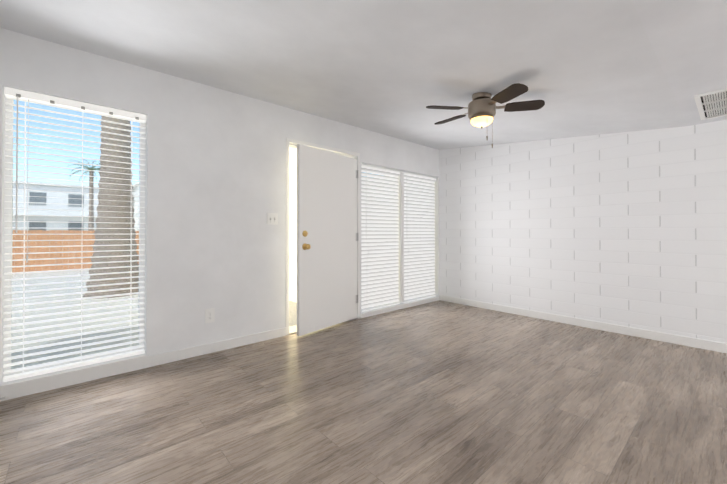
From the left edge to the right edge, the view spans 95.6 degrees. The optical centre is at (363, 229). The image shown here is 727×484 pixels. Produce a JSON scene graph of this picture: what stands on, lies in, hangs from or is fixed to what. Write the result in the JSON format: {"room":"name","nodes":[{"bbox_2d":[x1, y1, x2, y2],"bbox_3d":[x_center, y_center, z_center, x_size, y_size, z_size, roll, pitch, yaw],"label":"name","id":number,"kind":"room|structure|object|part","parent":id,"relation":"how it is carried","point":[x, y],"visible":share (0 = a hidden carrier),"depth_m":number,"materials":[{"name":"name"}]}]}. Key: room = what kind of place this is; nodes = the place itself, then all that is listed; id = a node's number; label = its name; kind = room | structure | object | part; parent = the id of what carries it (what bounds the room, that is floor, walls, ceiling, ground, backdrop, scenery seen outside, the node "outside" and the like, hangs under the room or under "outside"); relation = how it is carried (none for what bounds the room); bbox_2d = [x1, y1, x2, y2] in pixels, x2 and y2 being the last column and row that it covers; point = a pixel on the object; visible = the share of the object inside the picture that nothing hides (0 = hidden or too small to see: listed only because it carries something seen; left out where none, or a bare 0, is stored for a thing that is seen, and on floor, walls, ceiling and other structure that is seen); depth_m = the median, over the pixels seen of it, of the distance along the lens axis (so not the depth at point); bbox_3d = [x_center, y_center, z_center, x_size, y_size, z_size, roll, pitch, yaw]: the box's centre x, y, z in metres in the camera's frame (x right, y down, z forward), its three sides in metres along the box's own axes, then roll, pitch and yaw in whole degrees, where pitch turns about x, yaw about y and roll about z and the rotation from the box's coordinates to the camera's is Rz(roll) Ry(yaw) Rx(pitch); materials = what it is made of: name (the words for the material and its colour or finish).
{"room":"empty living room","nodes":[
{"label":"empty living room","id":0,"kind":"room"},
{"bbox_2d":[0,28,438,384],"bbox_3d":[-0.641,-0.265,3.747,4.765,2.750,0.200,0,-1,-42],"label":"wall","id":1,"kind":"structure","parent":0,"point":[215,176],"depth_m":2.92,"materials":[{"name":"paint"}]},
{"bbox_2d":[0,355,146,388],"bbox_3d":[-2.056,1.008,2.400,0.789,0.018,0.118,0,-1,-42],"label":"window sill","id":2,"kind":"structure","parent":1,"relation":"attached to","point":[67,373],"depth_m":2.32,"materials":[{"name":"white"}]},
{"bbox_2d":[2,97,145,379],"bbox_3d":[-2.116,0.035,2.475,0.791,1.930,0.060,0,-1,-42],"label":"window","id":3,"kind":"structure","parent":1,"relation":"in","point":[10,199],"depth_m":2.40,"materials":[{"name":"glass"}]},
{"bbox_2d":[3,87,145,381],"bbox_3d":[-2.063,0.032,2.416,0.779,1.918,0.056,0,-1,-42],"label":"window blind","id":4,"kind":"object","parent":3,"relation":"attached to","point":[32,97],"visible":0.92,"depth_m":2.37,"materials":[{"name":"white plastic"}]},
{"bbox_2d":[16,96,28,262],"bbox_3d":[-2.264,-0.329,2.188,0.012,1.100,0.060,0,-1,43],"label":"blind wand","id":5,"kind":"object","parent":4,"relation":"hanging from","point":[17,175],"visible":1,"depth_m":2.17,"materials":[{"name":"white plastic"}]},
{"bbox_2d":[16,94,138,119],"bbox_3d":[-2.043,-0.886,2.400,0.678,0.022,0.003,0,-1,-42],"label":"clips","id":6,"kind":"object","parent":4,"relation":"attached to","point":[82,107],"visible":0.92,"depth_m":2.39,"materials":[{"name":"grey plastic"}]},
{"bbox_2d":[0,327,285,401],"bbox_3d":[-1.568,1.060,2.772,2.020,0.085,0.013,0,-1,-42],"label":"baseboard","id":7,"kind":"structure","parent":1,"relation":"attached to","point":[17,391],"depth_m":2.57,"materials":[{"name":"white"}]},
{"bbox_2d":[205,308,214,322],"bbox_3d":[-1.375,0.771,2.949,0.080,0.125,0.008,0,-1,-42],"label":"electrical outlet","id":8,"kind":"object","parent":1,"relation":"attached to","point":[209,315],"visible":1,"depth_m":2.95,"materials":[{"name":"white plastic"}]},
{"bbox_2d":[267,213,277,224],"bbox_3d":[-0.924,-0.109,3.352,0.117,0.117,0.013,0,-1,-42],"label":"switch plate","id":9,"kind":"object","parent":1,"relation":"attached to","point":[272,218],"visible":1,"depth_m":3.35,"materials":[{"name":"white plastic"}]},
{"bbox_2d":[286,138,359,334],"bbox_3d":[-0.496,0.076,3.869,1.020,2.070,0.206,0,-1,-42],"label":"door frame","id":10,"kind":"structure","parent":1,"relation":"attached to","point":[291,143],"depth_m":3.69,"materials":[{"name":"white wood"}]},
{"bbox_2d":[289,318,356,333],"bbox_3d":[-0.508,1.106,3.874,0.950,0.010,0.230,0,-1,-42],"label":"door sill","id":11,"kind":"structure","parent":1,"relation":"attached to","point":[292,329],"depth_m":3.62,"materials":[{"name":"silver metal"}]},
{"bbox_2d":[297,144,357,335],"bbox_3d":[-0.373,0.108,3.744,0.057,1.967,0.950,0,-1,38],"label":"door","id":12,"kind":"structure","parent":1,"relation":"in","point":[327,222],"depth_m":3.66,"materials":[{"name":"white paint"}]},
{"bbox_2d":[302,231,310,249],"bbox_3d":[-0.582,0.110,3.394,0.070,0.199,0.066,0,-1,38],"label":"door knob","id":13,"kind":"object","parent":12,"relation":"attached to","point":[305,246],"depth_m":3.39,"materials":[{"name":"gold metal"}]},
{"bbox_3d":[-0.078,0.084,4.088,0.014,1.656,0.045,0,-1,38],"label":"door hinges","id":14,"kind":"part","parent":12,"relation":"part of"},
{"bbox_2d":[361,164,432,308],"bbox_3d":[0.528,0.105,4.758,1.627,1.905,0.156,0,-1,-42],"label":"window","id":15,"kind":"structure","parent":1,"relation":"in","point":[401,237],"depth_m":4.68,"materials":[{"name":"white plastic"}]},
{"bbox_2d":[361,166,399,311],"bbox_3d":[0.231,0.116,4.452,0.716,1.862,0.058,0,-1,-42],"label":"window blind","id":16,"kind":"object","parent":15,"relation":"attached to","point":[379,272],"visible":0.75,"depth_m":4.43,"materials":[{"name":"white plastic"}]},
{"bbox_2d":[366,170,368,251],"bbox_3d":[0.054,-0.216,4.244,0.012,1.100,0.060,0,-1,43],"label":"blind wand","id":17,"kind":"object","parent":16,"relation":"hanging from","point":[366,205],"visible":0.88,"depth_m":4.23,"materials":[{"name":"white plastic"}]},
{"bbox_2d":[402,173,435,302],"bbox_3d":[0.845,0.120,4.996,0.776,1.862,0.058,0,-1,-42],"label":"window blind","id":18,"kind":"object","parent":15,"relation":"attached to","point":[419,257],"visible":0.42,"depth_m":4.99,"materials":[{"name":"white plastic"}]},
{"bbox_2d":[360,295,439,317],"bbox_3d":[0.578,1.075,4.676,1.661,0.085,0.013,0,-1,-42],"label":"baseboard","id":19,"kind":"structure","parent":1,"relation":"attached to","point":[428,301],"depth_m":4.57,"materials":[{"name":"white"}]},
{"bbox_2d":[362,296,439,314],"bbox_3d":[0.557,1.067,4.718,1.625,0.018,0.118,0,-1,-42],"label":"window sill","id":20,"kind":"structure","parent":1,"relation":"attached to","point":[399,305],"depth_m":4.58,"materials":[{"name":"white"}]},
{"bbox_2d":[0,0,726,149],"bbox_3d":[0.768,-1.243,0.637,7.197,0.476,6.733,0,-1,-42],"label":"ceiling","id":21,"kind":"structure","parent":0,"point":[393,68],"depth_m":2.10,"materials":[{"name":"paint"}]},
{"bbox_2d":[426,83,544,147],"bbox_3d":[0.937,-0.890,2.656,0.898,0.457,0.532,0,-1,33],"label":"ceiling fan","id":22,"kind":"object","parent":21,"relation":"hanging from","point":[482,107],"visible":1,"depth_m":2.63,"materials":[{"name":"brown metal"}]},
{"bbox_3d":[0.974,-1.012,2.714,0.216,0.212,0.216,0,-1,-42],"label":"motor","id":23,"kind":"part","parent":22,"relation":"part of","materials":[{"name":"silver metal"}]},
{"bbox_3d":[0.974,-0.878,2.713,0.176,0.055,0.176,0,-1,-42],"label":"lamp shade","id":24,"kind":"part","parent":22,"relation":"part of","materials":[{"name":"white glass"}]},
{"bbox_2d":[694,88,726,119],"bbox_3d":[2.901,-0.984,2.487,0.761,0.013,0.530,0,-1,-42],"label":"ceiling vent","id":25,"kind":"object","parent":21,"relation":"in","point":[712,104],"visible":1,"depth_m":2.58,"materials":[{"name":"white plastic"}]},
{"bbox_2d":[0,300,726,483],"bbox_3d":[0.768,1.135,0.619,7.197,0.100,6.733,0,-1,-42],"label":"floor","id":26,"kind":"structure","parent":0,"point":[439,392],"depth_m":1.97,"materials":[{"name":"laminate"}]},
{"bbox_2d":[439,119,726,342],"bbox_3d":[3.384,-0.272,2.952,0.200,2.750,6.733,0,-1,-42],"label":"wall","id":27,"kind":"structure","parent":0,"point":[628,229],"depth_m":3.67,"materials":[{"name":"brick"}]},
{"bbox_2d":[440,295,726,352],"bbox_3d":[3.295,1.060,2.882,0.013,0.085,6.303,0,-1,-42],"label":"baseboard","id":28,"kind":"structure","parent":27,"relation":"attached to","point":[659,336],"depth_m":3.62,"materials":[{"name":"white"}]},
{"label":"outside","id":29,"kind":"structure","parent":0,"visible":0},
{"bbox_2d":[11,244,296,368],"bbox_3d":[-27.397,1.479,38.075,90.000,0.100,86.647,0,-1,-42],"label":"ground","id":30,"kind":"structure","parent":29,"point":[292,313],"depth_m":4.41,"materials":[{"name":"grey concrete"}]},
{"bbox_2d":[12,230,138,272],"bbox_3d":[-9.039,0.613,9.787,4.895,1.189,0.060,0,-1,-42],"label":"fence","id":31,"kind":"object","parent":30,"relation":"on","point":[51,255],"depth_m":9.69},
{"bbox_2d":[88,171,93,230],"bbox_3d":[-22.949,-1.802,27.772,0.599,6.300,0.590,0,-1,-42],"label":"trunk","id":32,"kind":"object","parent":30,"relation":"on","point":[91,196],"depth_m":27.67,"materials":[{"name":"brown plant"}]},
{"bbox_2d":[68,159,99,180],"bbox_3d":[-22.912,-4.788,27.883,3.560,2.120,3.652,0,-1,-42],"label":"fronds","id":33,"kind":"object","parent":32,"relation":"attached to","point":[93,168],"depth_m":27.62,"materials":[{"name":"green plant"}]},
{"bbox_2d":[83,116,138,298],"bbox_3d":[-4.560,-3.572,6.094,0.920,9.500,0.906,0,-1,-42],"label":"trunk","id":34,"kind":"object","parent":30,"relation":"on","point":[114,221],"depth_m":5.86,"materials":[{"name":"brown plant"}]},
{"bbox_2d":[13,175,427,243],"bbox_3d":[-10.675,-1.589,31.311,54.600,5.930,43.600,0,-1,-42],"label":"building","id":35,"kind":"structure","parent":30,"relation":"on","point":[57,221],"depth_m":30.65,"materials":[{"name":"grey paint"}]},
{"bbox_2d":[13,201,97,214],"bbox_3d":[-30.869,-1.911,27.182,17.310,1.010,0.070,0,-1,-42],"label":"railing","id":36,"kind":"object","parent":35,"relation":"attached to","point":[47,208],"depth_m":29.09,"materials":[{"name":"white metal"}]},
{"bbox_2d":[29,192,83,230],"bbox_3d":[-32.478,-1.505,27.327,14.100,3.800,0.050,0,-1,-42],"label":"building windows","id":37,"kind":"structure","parent":35,"relation":"attached to","point":[43,197],"depth_m":30.18,"materials":[{"name":"grey"}]},
{"bbox_2d":[289,147,296,302],"bbox_3d":[-1.113,-0.102,5.397,0.085,2.550,2.837,0,-1,-42],"label":"wall","id":38,"kind":"structure","parent":30,"relation":"on","point":[293,224],"depth_m":5.38,"materials":[{"name":"beige paint"}]}
]}

